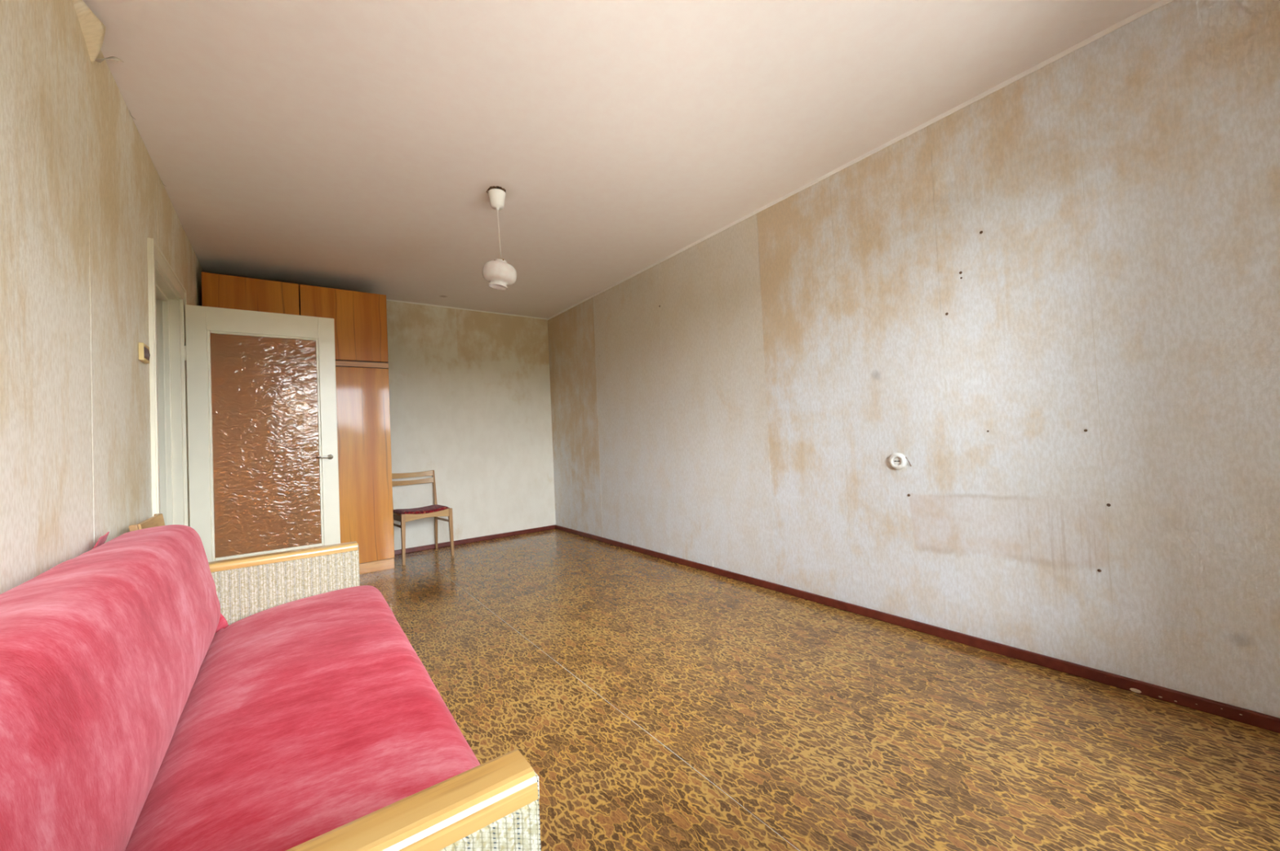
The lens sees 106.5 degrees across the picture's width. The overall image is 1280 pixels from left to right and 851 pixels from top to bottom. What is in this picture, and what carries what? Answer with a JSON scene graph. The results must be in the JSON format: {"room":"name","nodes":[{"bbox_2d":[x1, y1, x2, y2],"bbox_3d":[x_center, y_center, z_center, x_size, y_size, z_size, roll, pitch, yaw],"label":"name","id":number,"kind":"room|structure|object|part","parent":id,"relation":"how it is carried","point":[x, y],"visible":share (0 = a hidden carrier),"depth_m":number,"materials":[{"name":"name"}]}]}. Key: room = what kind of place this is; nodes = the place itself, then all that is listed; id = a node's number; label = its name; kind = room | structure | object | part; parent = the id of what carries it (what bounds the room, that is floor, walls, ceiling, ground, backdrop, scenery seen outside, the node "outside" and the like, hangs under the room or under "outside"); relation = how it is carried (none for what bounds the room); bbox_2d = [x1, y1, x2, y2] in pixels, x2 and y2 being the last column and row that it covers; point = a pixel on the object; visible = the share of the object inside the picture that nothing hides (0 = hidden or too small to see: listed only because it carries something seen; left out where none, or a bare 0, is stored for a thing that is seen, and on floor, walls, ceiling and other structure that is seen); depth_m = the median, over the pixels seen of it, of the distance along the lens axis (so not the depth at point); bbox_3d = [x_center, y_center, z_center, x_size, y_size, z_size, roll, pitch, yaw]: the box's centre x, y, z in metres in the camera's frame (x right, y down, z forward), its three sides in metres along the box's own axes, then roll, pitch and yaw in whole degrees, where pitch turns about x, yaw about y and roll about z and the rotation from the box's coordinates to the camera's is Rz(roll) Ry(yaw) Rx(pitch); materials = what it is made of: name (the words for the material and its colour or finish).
{"room":"living room","nodes":[
{"label":"living room","id":0,"kind":"room"},
{"bbox_2d":[0,0,204,594],"bbox_3d":[-1.805,-0.100,1.523,0.202,2.500,5.820,-2,-2,-36],"label":"wall","id":1,"kind":"structure","parent":0,"point":[82,194],"depth_m":1.41,"materials":[{"name":"paint"}]},
{"bbox_2d":[137,342,150,364],"bbox_3d":[-2.172,-0.317,2.099,0.020,0.075,0.110,-2,-2,-36],"label":"light switch","id":2,"kind":"object","parent":1,"relation":"attached to","point":[144,350],"visible":1,"depth_m":2.07,"materials":[{"name":"brown plastic"}]},
{"bbox_2d":[146,237,189,526],"bbox_3d":[-2.565,0.179,2.530,0.163,2.069,0.905,-2,-2,-36],"label":"trim","id":3,"kind":"structure","parent":1,"relation":"attached to","point":[166,295],"depth_m":2.82,"materials":[{"name":"beige paint"}]},
{"bbox_2d":[183,304,340,562],"bbox_3d":[-2.422,0.228,3.113,0.777,1.952,0.091,-2,-2,-36],"label":"interior door","id":4,"kind":"structure","parent":1,"relation":"in","point":[262,412],"depth_m":3.12,"materials":[{"name":"beige paint"}]},
{"bbox_3d":[-2.474,-0.671,3.159,0.576,0.149,0.039,-2,-2,-36],"label":"rail","id":5,"kind":"part","parent":4,"relation":"part of","materials":[{"name":"beige paint"}]},
{"bbox_3d":[-2.439,0.115,3.139,0.548,1.398,0.004,-2,-2,-36],"label":"glass pane","id":6,"kind":"part","parent":4,"relation":"part of","materials":[{"name":"brown glass"}]},
{"bbox_3d":[-2.399,1.016,3.117,0.576,0.377,0.039,-2,-2,-36],"label":"panel","id":7,"kind":"part","parent":4,"relation":"part of","materials":[{"name":"beige paint"}]},
{"bbox_3d":[-2.164,0.218,3.277,0.090,0.016,0.047,-2,-2,-36],"label":"handle lever","id":8,"kind":"part","parent":4,"relation":"part of","materials":[{"name":"silver metal"}]},
{"bbox_2d":[386,300,555,550],"bbox_3d":[-2.383,0.009,4.819,3.182,2.500,0.224,-2,-2,-36],"label":"wall","id":9,"kind":"structure","parent":0,"point":[470,397],"depth_m":5.13,"materials":[{"name":"paint"}]},
{"bbox_2d":[386,299,546,319],"bbox_3d":[-2.330,-1.239,4.818,3.038,0.013,0.004,-2,-2,-36],"label":"trim","id":10,"kind":"structure","parent":9,"relation":"attached to","point":[386,300],"depth_m":5.14,"materials":[{"name":"white paint"}]},
{"bbox_2d":[394,524,555,555],"bbox_3d":[-2.221,1.228,4.747,3.024,0.046,0.018,-2,-2,-36],"label":"baseboard","id":11,"kind":"structure","parent":9,"relation":"attached to","point":[549,527],"depth_m":5.09,"materials":[{"name":"red paint"}]},
{"bbox_2d":[82,0,1160,319],"bbox_3d":[-1.173,-1.463,2.192,4.692,0.200,6.020,-2,-2,-36],"label":"ceiling","id":12,"kind":"structure","parent":0,"point":[354,145],"depth_m":2.13,"materials":[{"name":"paint"}]},
{"bbox_2d":[482,186,516,290],"bbox_3d":[-0.820,-1.077,2.770,0.192,0.572,0.190,-2,-2,-36],"label":"pendant lamp","id":13,"kind":"object","parent":12,"relation":"hanging from","point":[500,274],"visible":1,"depth_m":2.73,"materials":[{"name":"glass"}]},
{"bbox_3d":[-0.816,-1.149,2.771,0.014,0.387,0.003,-2,-1,-13],"label":"cord","id":14,"kind":"part","parent":13,"relation":"part of","materials":[{"name":"white plastic"}]},
{"bbox_3d":[-0.811,-0.875,2.765,0.192,0.166,0.190,-2,-2,-36],"label":"lamp shade","id":15,"kind":"part","parent":13,"relation":"part of","materials":[{"name":"white glass"}]},
{"bbox_2d":[359,528,1279,850],"bbox_3d":[-1.052,1.233,2.125,4.692,0.200,6.020,-2,-2,-36],"label":"floor","id":16,"kind":"structure","parent":0,"point":[654,704],"depth_m":1.67,"materials":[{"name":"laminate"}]},
{"bbox_2d":[128,513,164,531],"bbox_3d":[-1.768,0.765,2.033,0.488,0.795,0.448,-2,-2,-36],"label":"dining chair","id":17,"kind":"object","parent":16,"relation":"on","point":[157,520],"visible":0.03,"depth_m":1.96,"materials":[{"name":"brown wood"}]},
{"bbox_3d":[-1.810,0.760,1.752,0.076,0.795,0.024,-2,-2,-36],"label":"leg","id":18,"kind":"part","parent":17,"relation":"part of","materials":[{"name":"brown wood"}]},
{"bbox_2d":[0,524,541,850],"bbox_3d":[-0.946,0.703,1.156,0.804,0.801,1.925,-2,-2,-36],"label":"sofa","id":19,"kind":"object","parent":16,"relation":"on","point":[156,695],"visible":1,"depth_m":0.89,"materials":[{"name":"red fabric"}]},
{"bbox_2d":[0,524,220,850],"bbox_3d":[-1.154,0.584,1.004,0.277,0.551,1.765,-2,-2,-36],"label":"cushion","id":20,"kind":"object","parent":19,"relation":"on","point":[108,655],"depth_m":0.79,"materials":[{"name":"red fabric"}]},
{"bbox_3d":[-1.506,0.787,1.889,0.691,0.480,0.072,-2,-2,-36],"label":"armrest","id":21,"kind":"part","parent":19,"relation":"part of","materials":[{"name":"beige fabric"}]},
{"bbox_2d":[124,585,479,850],"bbox_3d":[-0.867,0.794,1.208,0.620,0.311,1.774,-2,-2,-36],"label":"seat cushion","id":22,"kind":"object","parent":19,"relation":"on","point":[302,715],"depth_m":1.02,"materials":[{"name":"red fabric"}]},
{"bbox_3d":[-0.409,0.701,0.400,0.691,0.480,0.072,-2,-2,-36],"label":"armrest","id":23,"kind":"part","parent":19,"relation":"part of","materials":[{"name":"beige fabric"}]},
{"bbox_2d":[335,360,395,574],"bbox_3d":[-2.793,0.368,4.007,1.201,1.779,0.551,-2,-2,-36],"label":"wardrobe","id":24,"kind":"object","parent":16,"relation":"on","point":[362,388],"visible":0.28,"depth_m":4.03,"materials":[{"name":"brown wood"}]},
{"bbox_2d":[201,271,388,363],"bbox_3d":[-2.847,-0.819,4.037,1.201,0.593,0.548,-2,-2,-36],"label":"overhead cabinet","id":25,"kind":"object","parent":24,"relation":"on","point":[360,318],"visible":0.6,"depth_m":3.91,"materials":[{"name":"orange wood"}]},
{"bbox_3d":[-2.942,-0.827,3.639,0.574,0.588,0.019,-2,-2,-36],"label":"cabinet door","id":26,"kind":"part","parent":25,"relation":"part of","materials":[{"name":"orange wood"}]},
{"bbox_3d":[-2.458,-0.840,3.997,0.615,0.588,0.019,-2,-2,-36],"label":"cabinet door","id":27,"kind":"part","parent":25,"relation":"part of","materials":[{"name":"orange wood"}]},
{"bbox_3d":[-2.678,-0.508,3.818,1.198,0.043,0.018,-2,-2,-36],"label":"rail","id":28,"kind":"part","parent":24,"relation":"part of","materials":[{"name":"brown wood"}]},
{"bbox_2d":[391,470,453,565],"bbox_3d":[-2.093,0.843,4.551,0.448,0.795,0.488,-1,-2,-40],"label":"dining chair","id":29,"kind":"object","parent":16,"relation":"on","point":[403,516],"visible":0.95,"depth_m":4.50,"materials":[{"name":"brown wood"}]},
{"bbox_3d":[-2.228,0.853,4.404,0.018,0.058,0.378,-1,-2,-40],"label":"rail","id":30,"kind":"part","parent":29,"relation":"part of","materials":[{"name":"brown wood"}]},
{"bbox_3d":[-2.095,1.010,4.240,0.036,0.445,0.034,-1,-2,-40],"label":"leg","id":31,"kind":"part","parent":29,"relation":"part of","materials":[{"name":"brown wood"}]},
{"bbox_3d":[-2.069,0.849,4.833,0.024,0.795,0.076,-1,-2,-40],"label":"leg","id":32,"kind":"part","parent":29,"relation":"part of","materials":[{"name":"brown wood"}]},
{"bbox_3d":[-1.781,1.003,4.507,0.036,0.445,0.034,-1,-2,-40],"label":"leg","id":33,"kind":"part","parent":29,"relation":"part of","materials":[{"name":"brown wood"}]},
{"bbox_2d":[547,0,1279,718],"bbox_3d":[0.683,-0.162,3.484,0.228,2.500,6.020,-2,-2,-36],"label":"wall","id":34,"kind":"structure","parent":0,"point":[1055,296],"depth_m":2.08,"materials":[{"name":"paint"}]},
{"bbox_2d":[546,0,1173,320],"bbox_3d":[0.526,-1.396,3.502,0.006,0.020,5.520,-2,-2,-36],"label":"trim","id":35,"kind":"structure","parent":34,"relation":"attached to","point":[1162,2],"depth_m":2.29,"materials":[{"name":"white paint"}]},
{"bbox_2d":[888,453,911,469],"bbox_3d":[1.332,0.183,2.455,0.020,0.086,0.108,-2,-2,-36],"label":"wall socket","id":36,"kind":"object","parent":34,"relation":"attached to","point":[896,460],"visible":1,"depth_m":2.46,"materials":[{"name":"white plastic"}]},
{"bbox_2d":[555,524,1279,733],"bbox_3d":[0.631,1.068,3.437,0.019,0.046,5.520,-2,-2,-36],"label":"baseboard","id":37,"kind":"structure","parent":34,"relation":"attached to","point":[1247,717],"depth_m":2.08,"materials":[{"name":"red paint"}]}
]}

